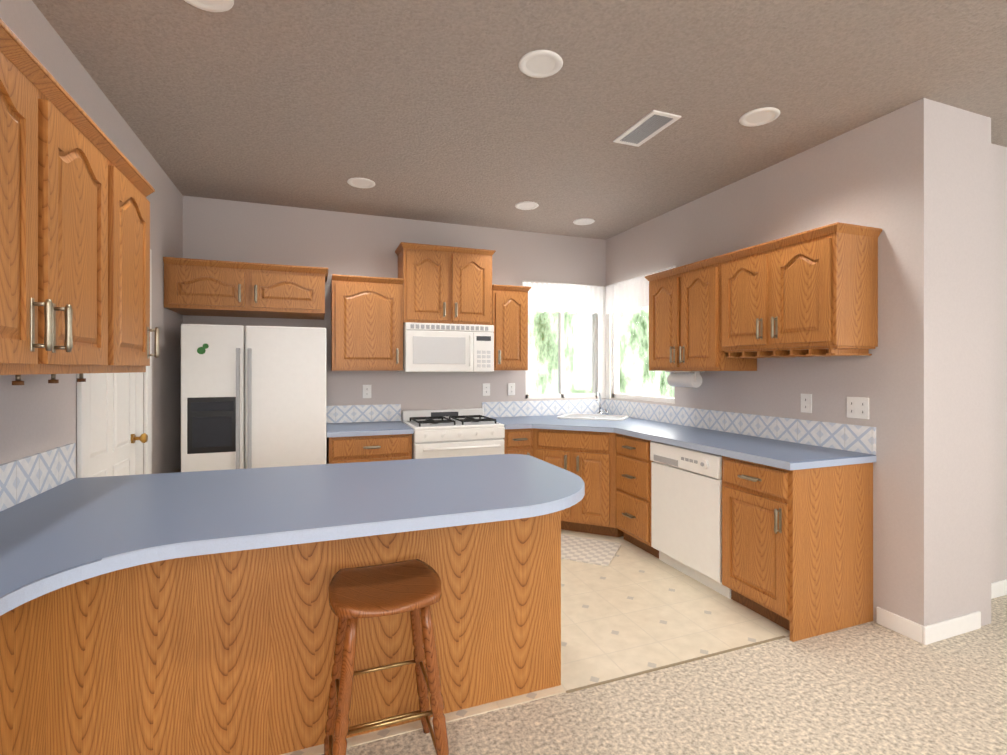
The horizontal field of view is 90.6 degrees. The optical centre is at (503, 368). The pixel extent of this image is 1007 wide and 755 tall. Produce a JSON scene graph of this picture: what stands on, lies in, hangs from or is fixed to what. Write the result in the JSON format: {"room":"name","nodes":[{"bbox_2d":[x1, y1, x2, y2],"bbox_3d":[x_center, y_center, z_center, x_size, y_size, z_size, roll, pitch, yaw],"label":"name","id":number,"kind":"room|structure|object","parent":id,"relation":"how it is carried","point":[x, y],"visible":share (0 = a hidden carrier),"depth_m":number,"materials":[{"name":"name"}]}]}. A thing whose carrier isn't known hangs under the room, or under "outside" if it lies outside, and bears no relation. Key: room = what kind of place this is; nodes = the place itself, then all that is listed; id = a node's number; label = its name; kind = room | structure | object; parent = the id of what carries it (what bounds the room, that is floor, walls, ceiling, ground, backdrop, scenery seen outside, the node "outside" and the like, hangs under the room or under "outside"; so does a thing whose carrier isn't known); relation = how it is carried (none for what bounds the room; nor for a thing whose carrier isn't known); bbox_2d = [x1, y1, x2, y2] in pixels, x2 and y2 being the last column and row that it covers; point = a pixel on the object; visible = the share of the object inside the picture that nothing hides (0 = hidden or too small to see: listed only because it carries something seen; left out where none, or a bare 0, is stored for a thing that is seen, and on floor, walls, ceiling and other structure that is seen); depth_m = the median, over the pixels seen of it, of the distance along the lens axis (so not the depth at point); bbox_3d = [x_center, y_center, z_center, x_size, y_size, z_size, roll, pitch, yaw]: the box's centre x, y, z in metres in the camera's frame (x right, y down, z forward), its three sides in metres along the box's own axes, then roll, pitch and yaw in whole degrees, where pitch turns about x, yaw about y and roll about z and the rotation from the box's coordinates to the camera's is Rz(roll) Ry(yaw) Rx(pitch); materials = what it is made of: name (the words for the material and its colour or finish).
{"room":"kitchen","nodes":[
{"label":"kitchen","id":0,"kind":"room"},
{"bbox_2d":[0,0,182,477],"bbox_3d":[-1.310,0.009,0.515,0.120,2.740,7.200,0,0,-21],"label":"wall","id":1,"kind":"structure","parent":0,"point":[38,413],"depth_m":2.36,"materials":[{"name":"paint"}]},
{"bbox_2d":[0,18,119,381],"bbox_3d":[-1.312,-0.364,1.186,0.341,0.755,0.879,0,0,-21],"label":"upper cabinet","id":2,"kind":"object","parent":1,"relation":"attached to","point":[76,188],"depth_m":1.30,"materials":[{"name":"brown wood"}]},
{"bbox_2d":[77,249,151,477],"bbox_3d":[-2.089,0.317,2.626,0.138,2.125,0.990,0,0,-21],"label":"door frame","id":3,"kind":"structure","parent":1,"relation":"attached to","point":[83,429],"depth_m":3.01,"materials":[{"name":"white wood"}]},
{"bbox_2d":[90,372,147,476],"bbox_3d":[-2.055,0.362,2.632,0.111,2.020,0.802,0,0,-21],"label":"door","id":4,"kind":"structure","parent":1,"relation":"in","point":[113,438],"depth_m":2.66,"materials":[{"name":"white wood"}]},
{"bbox_2d":[116,151,155,372],"bbox_3d":[-1.543,-0.364,1.804,0.341,0.755,0.440,0,0,-21],"label":"upper cabinet","id":5,"kind":"object","parent":1,"relation":"attached to","point":[133,355],"depth_m":1.88,"materials":[{"name":"brown wood"}]},
{"bbox_2d":[183,195,605,463],"bbox_3d":[-0.740,0.010,4.637,4.080,2.740,0.120,0,0,-21],"label":"wall","id":6,"kind":"structure","parent":0,"point":[341,243],"depth_m":4.42,"materials":[{"name":"paint"}]},
{"bbox_2d":[163,257,327,319],"bbox_3d":[-1.912,-0.592,3.820,1.065,0.344,0.582,0,0,-21],"label":"upper cabinet","id":7,"kind":"object","parent":6,"relation":"attached to","point":[198,287],"visible":1,"depth_m":3.60,"materials":[{"name":"brown wood"}]},
{"bbox_2d":[363,385,370,397],"bbox_3d":[-1.204,0.200,4.394,0.075,0.118,0.008,0,0,-21],"label":"electrical outlet","id":8,"kind":"object","parent":6,"relation":"attached to","point":[366,391],"visible":1,"depth_m":4.39,"materials":[{"name":"white plastic"}]},
{"bbox_2d":[331,274,403,370],"bbox_3d":[-1.154,-0.369,4.211,0.565,0.769,0.382,0,0,-21],"label":"upper cabinet","id":9,"kind":"object","parent":6,"relation":"attached to","point":[366,323],"visible":1,"depth_m":4.07,"materials":[{"name":"brown wood"}]},
{"bbox_2d":[395,242,495,324],"bbox_3d":[-0.517,-0.724,4.450,0.840,0.669,0.382,0,0,-21],"label":"upper cabinet","id":10,"kind":"object","parent":6,"relation":"attached to","point":[447,285],"visible":1,"depth_m":4.31,"materials":[{"name":"brown wood"}]},
{"bbox_2d":[399,322,493,371],"bbox_3d":[-0.508,-0.179,4.433,0.778,0.414,0.415,0,0,-21],"label":"microwave","id":11,"kind":"object","parent":10,"relation":"attached to","point":[434,347],"visible":1,"depth_m":4.26,"materials":[{"name":"white plastic"}]},
{"bbox_2d":[483,383,489,395],"bbox_3d":[-0.165,0.200,4.784,0.075,0.118,0.008,0,0,-21],"label":"electrical outlet","id":12,"kind":"object","parent":6,"relation":"attached to","point":[486,389],"visible":1,"depth_m":4.78,"materials":[{"name":"white plastic"}]},
{"bbox_2d":[508,383,514,394],"bbox_3d":[0.079,0.200,4.875,0.075,0.118,0.008,0,0,-21],"label":"electrical outlet","id":13,"kind":"object","parent":6,"relation":"attached to","point":[511,388],"visible":1,"depth_m":4.87,"materials":[{"name":"white plastic"}]},
{"bbox_2d":[492,284,530,369],"bbox_3d":[0.029,-0.369,4.654,0.370,0.769,0.382,0,0,-21],"label":"upper cabinet","id":14,"kind":"object","parent":6,"relation":"attached to","point":[510,313],"visible":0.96,"depth_m":4.51,"materials":[{"name":"brown wood"}]},
{"bbox_2d":[526,287,674,403],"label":"window","id":15,"kind":"structure","parent":6,"relation":"in","point":[601,354],"depth_m":5.17,"materials":[{"name":"clear glass"}]},
{"bbox_2d":[522,281,603,314],"bbox_3d":[0.614,-0.710,5.044,0.920,0.310,0.031,0,0,-21],"label":"curtain valance","id":16,"kind":"object","parent":15,"relation":"attached to","point":[561,298],"visible":0.92,"depth_m":5.04,"materials":[{"name":"white fabric"}]},
{"bbox_2d":[605,266,675,314],"bbox_3d":[1.255,-0.710,4.688,0.028,0.310,1.075,0,0,-21],"label":"curtain valance","id":17,"kind":"object","parent":15,"relation":"attached to","point":[630,294],"visible":0.67,"depth_m":4.81,"materials":[{"name":"white fabric"}]},
{"bbox_2d":[32,0,1006,239],"bbox_3d":[1.758,-1.411,1.719,7.070,0.100,7.700,0,0,-21],"label":"ceiling","id":18,"kind":"structure","parent":0,"point":[445,111],"depth_m":2.44,"materials":[{"name":"white paint"}]},
{"bbox_2d":[184,0,233,11],"bbox_3d":[-1.085,-1.356,1.796,0.200,0.008,0.200,0,0,-21],"label":"recessed light","id":19,"kind":"object","parent":18,"relation":"in","point":[216,5],"visible":1,"depth_m":1.85,"materials":[{"name":"white plastic"}]},
{"bbox_2d":[347,178,374,187],"bbox_3d":[-1.038,-1.355,3.639,0.200,0.008,0.200,0,0,-21],"label":"recessed light","id":20,"kind":"object","parent":18,"relation":"in","point":[361,182],"visible":0.96,"depth_m":3.62,"materials":[{"name":"white plastic"}]},
{"bbox_2d":[515,201,538,209],"bbox_3d":[0.193,-1.355,4.144,0.200,0.008,0.200,0,0,-21],"label":"recessed light","id":21,"kind":"object","parent":18,"relation":"in","point":[526,205],"visible":1,"depth_m":4.14,"materials":[{"name":"white plastic"}]},
{"bbox_2d":[518,50,562,77],"bbox_3d":[0.166,-1.356,2.222,0.200,0.008,0.200,0,0,-21],"label":"recessed light","id":22,"kind":"object","parent":18,"relation":"in","point":[540,63],"visible":1,"depth_m":2.21,"materials":[{"name":"white plastic"}]},
{"bbox_2d":[573,218,594,224],"bbox_3d":[0.740,-1.355,4.594,0.200,0.008,0.200,0,0,-21],"label":"recessed light","id":23,"kind":"object","parent":18,"relation":"in","point":[584,221],"visible":1,"depth_m":4.58,"materials":[{"name":"white plastic"}]},
{"bbox_2d":[613,110,680,146],"bbox_3d":[0.805,-1.356,2.824,0.180,0.008,0.380,0,0,-21],"label":"ceiling vent","id":24,"kind":"object","parent":18,"relation":"in","point":[651,124],"visible":1,"depth_m":2.80,"materials":[{"name":"white metal"}]},
{"bbox_2d":[739,107,779,126],"bbox_3d":[1.379,-1.356,2.687,0.200,0.008,0.200,0,0,-21],"label":"recessed light","id":25,"kind":"object","parent":18,"relation":"in","point":[758,116],"visible":1,"depth_m":2.68,"materials":[{"name":"white plastic"}]},
{"bbox_2d":[281,529,789,754],"bbox_3d":[-0.255,1.378,3.342,3.840,0.004,2.645,0,0,-21],"label":"floor","id":26,"kind":"structure","parent":0,"point":[630,608],"depth_m":2.68,"materials":[{"name":"beige tile"}]},
{"bbox_2d":[181,324,325,471],"bbox_3d":[-1.807,0.542,3.724,0.900,1.675,0.760,0,0,-21],"label":"fridge","id":27,"kind":"object","parent":26,"relation":"on","point":[253,396],"visible":0.65,"depth_m":3.41,"materials":[{"name":"white metal"}]},
{"bbox_2d":[327,434,411,463],"bbox_3d":[-1.107,0.946,4.079,0.620,0.868,0.662,0,0,-21],"label":"base cabinet","id":28,"kind":"object","parent":26,"relation":"on","point":[351,449],"visible":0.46,"depth_m":3.81,"materials":[{"name":"brown wood"}]},
{"bbox_2d":[326,404,413,437],"bbox_3d":[-1.116,0.413,4.089,0.640,0.190,0.637,0,0,-21],"label":"countertop","id":29,"kind":"structure","parent":28,"relation":"on","point":[357,420],"depth_m":4.29,"materials":[{"name":"blue laminate"}]},
{"bbox_2d":[402,408,504,458],"bbox_3d":[-0.443,0.878,4.302,0.756,1.005,0.686,0,0,-21],"label":"range","id":30,"kind":"object","parent":26,"relation":"on","point":[440,433],"visible":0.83,"depth_m":4.07,"materials":[{"name":"metal"}]},
{"bbox_2d":[503,428,532,455],"bbox_3d":[0.034,0.946,4.506,0.262,0.868,0.662,0,0,-21],"label":"base cabinet","id":31,"kind":"object","parent":26,"relation":"on","point":[518,441],"visible":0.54,"depth_m":4.24,"materials":[{"name":"brown wood"}]},
{"bbox_2d":[533,428,536,457],"bbox_3d":[0.329,0.946,4.918,0.474,0.868,1.227,0,0,24],"label":"base cabinet","id":32,"kind":"object","parent":26,"relation":"on","point":[534,429],"depth_m":4.29,"materials":[{"name":"brown wood"}]},
{"bbox_2d":[537,429,608,535],"bbox_3d":[0.824,0.946,4.692,0.614,0.868,1.227,0,0,24],"label":"base cabinet","id":33,"kind":"object","parent":26,"relation":"on","point":[588,458],"depth_m":4.10,"materials":[{"name":"brown wood"}]},
{"bbox_2d":[482,399,875,469],"bbox_3d":[0.911,0.413,3.740,1.372,0.190,2.712,0,0,-21],"label":"countertop","id":34,"kind":"structure","parent":33,"relation":"on","point":[787,443],"depth_m":3.48,"materials":[{"name":"blue laminate"}]},
{"bbox_2d":[557,391,628,420],"bbox_3d":[0.863,0.346,4.778,0.698,0.245,0.698,0,0,-21],"label":"sink","id":35,"kind":"object","parent":34,"relation":"in","point":[599,415],"visible":1,"depth_m":4.86,"materials":[{"name":"white ceramic"}]},
{"bbox_2d":[561,535,620,565],"bbox_3d":[0.463,1.372,3.849,0.800,0.008,0.480,0,0,24],"label":"kitchen rug","id":36,"kind":"object","parent":26,"relation":"on","point":[590,551],"visible":0.48,"depth_m":3.75,"materials":[{"name":"beige fabric"}]},
{"bbox_2d":[609,432,622,536],"bbox_3d":[1.319,0.946,4.467,0.474,0.868,1.227,0,0,24],"label":"base cabinet","id":37,"kind":"object","parent":26,"relation":"on","point":[613,531],"depth_m":4.02,"materials":[{"name":"brown wood"}]},
{"bbox_2d":[616,433,658,557],"bbox_3d":[1.236,0.946,3.885,0.662,0.868,0.455,0,0,-21],"label":"base cabinet","id":38,"kind":"object","parent":26,"relation":"on","point":[633,492],"visible":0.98,"depth_m":3.75,"materials":[{"name":"brown wood"}]},
{"bbox_2d":[650,441,730,598],"bbox_3d":[1.429,0.947,3.359,0.628,0.866,0.655,0,0,-21],"label":"dishwasher","id":39,"kind":"object","parent":26,"relation":"on","point":[686,511],"visible":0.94,"depth_m":3.21,"materials":[{"name":"white metal"}]},
{"bbox_2d":[722,456,872,641],"bbox_3d":[1.631,0.946,2.830,0.662,0.868,0.470,0,0,-21],"label":"base cabinet","id":40,"kind":"object","parent":26,"relation":"on","point":[797,554],"visible":1,"depth_m":2.64,"materials":[{"name":"brown wood"}]},
{"bbox_2d":[322,595,1006,754],"bbox_3d":[1.758,1.429,1.718,7.070,0.100,7.700,0,0,-21],"label":"floor carpet","id":41,"kind":"object","parent":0,"point":[871,688],"depth_m":2.02,"materials":[{"name":"beige carpet"}]},
{"bbox_2d":[0,510,560,754],"bbox_3d":[-0.325,0.945,0.884,1.977,0.868,3.200,0,0,-21],"label":"base cabinet","id":42,"kind":"object","parent":41,"relation":"on","point":[228,653],"visible":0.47,"depth_m":1.75,"materials":[{"name":"brown wood"}]},
{"bbox_2d":[0,443,223,615],"bbox_3d":[-1.002,0.412,0.684,0.570,0.191,3.300,0,0,-21],"label":"countertop","id":43,"kind":"structure","parent":42,"relation":"on","point":[61,525],"depth_m":1.55,"materials":[{"name":"blue laminate"}]},
{"bbox_2d":[152,454,584,561],"bbox_3d":[-0.502,0.488,2.040,1.677,0.041,1.110,0,0,-21],"label":"countertop","id":44,"kind":"structure","parent":42,"relation":"on","point":[249,508],"depth_m":1.78,"materials":[{"name":"blue laminate"}]},
{"bbox_2d":[324,559,448,754],"bbox_3d":[-0.398,1.045,1.673,0.382,0.673,0.372,0,0,-21],"label":"stool","id":45,"kind":"object","parent":41,"relation":"on","point":[413,586],"visible":1,"depth_m":1.59,"materials":[{"name":"brown wood"}]},
{"bbox_2d":[566,635,785,692],"bbox_3d":[0.857,1.377,2.342,1.260,0.006,0.012,0,0,-21],"label":"trim","id":46,"kind":"structure","parent":41,"relation":"on","point":[662,667],"depth_m":2.31,"materials":[{"name":"brown wood"}]},
{"bbox_2d":[606,98,1006,625],"bbox_3d":[2.920,0.010,4.375,2.830,2.740,2.940,0,0,-21],"label":"wall","id":47,"kind":"structure","parent":0,"point":[922,183],"depth_m":2.67,"materials":[{"name":"paint"}]},
{"bbox_2d":[645,256,756,370],"bbox_3d":[1.435,-0.369,3.752,0.382,0.769,0.795,0,0,-21],"label":"upper cabinet","id":48,"kind":"object","parent":47,"relation":"attached to","point":[684,317],"visible":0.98,"depth_m":3.60,"materials":[{"name":"brown wood"}]},
{"bbox_2d":[665,371,704,387],"bbox_3d":[1.431,0.081,3.945,0.140,0.129,0.300,0,0,-21],"label":"paper towel","id":49,"kind":"object","parent":48,"relation":"attached to","point":[693,380],"visible":0.98,"depth_m":3.87,"materials":[{"name":"white paper"}]},
{"bbox_2d":[718,222,882,357],"bbox_3d":[1.719,-0.413,2.995,0.382,0.682,0.815,0,0,-21],"label":"upper cabinet","id":50,"kind":"object","parent":47,"relation":"attached to","point":[812,293],"visible":1,"depth_m":2.75,"materials":[{"name":"brown wood"}]},
{"bbox_2d":[801,394,811,412],"bbox_3d":[1.882,0.215,3.099,0.008,0.118,0.075,0,0,-21],"label":"electrical outlet","id":51,"kind":"object","parent":47,"relation":"attached to","point":[806,403],"visible":1,"depth_m":3.10,"materials":[{"name":"white plastic"}]},
{"bbox_2d":[847,397,868,418],"bbox_3d":[1.993,0.220,2.804,0.008,0.120,0.124,0,0,-21],"label":"electrical outlet","id":52,"kind":"object","parent":47,"relation":"attached to","point":[858,407],"visible":1,"depth_m":2.80,"materials":[{"name":"white plastic"}]},
{"bbox_2d":[876,579,1006,644],"bbox_3d":[3.346,1.335,3.074,2.744,0.090,0.234,0,0,-21],"label":"baseboard","id":53,"kind":"structure","parent":47,"relation":"attached to","point":[941,630],"depth_m":2.58,"materials":[{"name":"white wood"}]},
{"label":"outside","id":54,"kind":"structure","parent":0,"visible":0},
{"bbox_2d":[528,306,673,397],"bbox_3d":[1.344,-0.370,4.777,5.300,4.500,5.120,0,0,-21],"label":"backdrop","id":55,"kind":"structure","parent":54,"point":[633,370],"depth_m":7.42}
]}

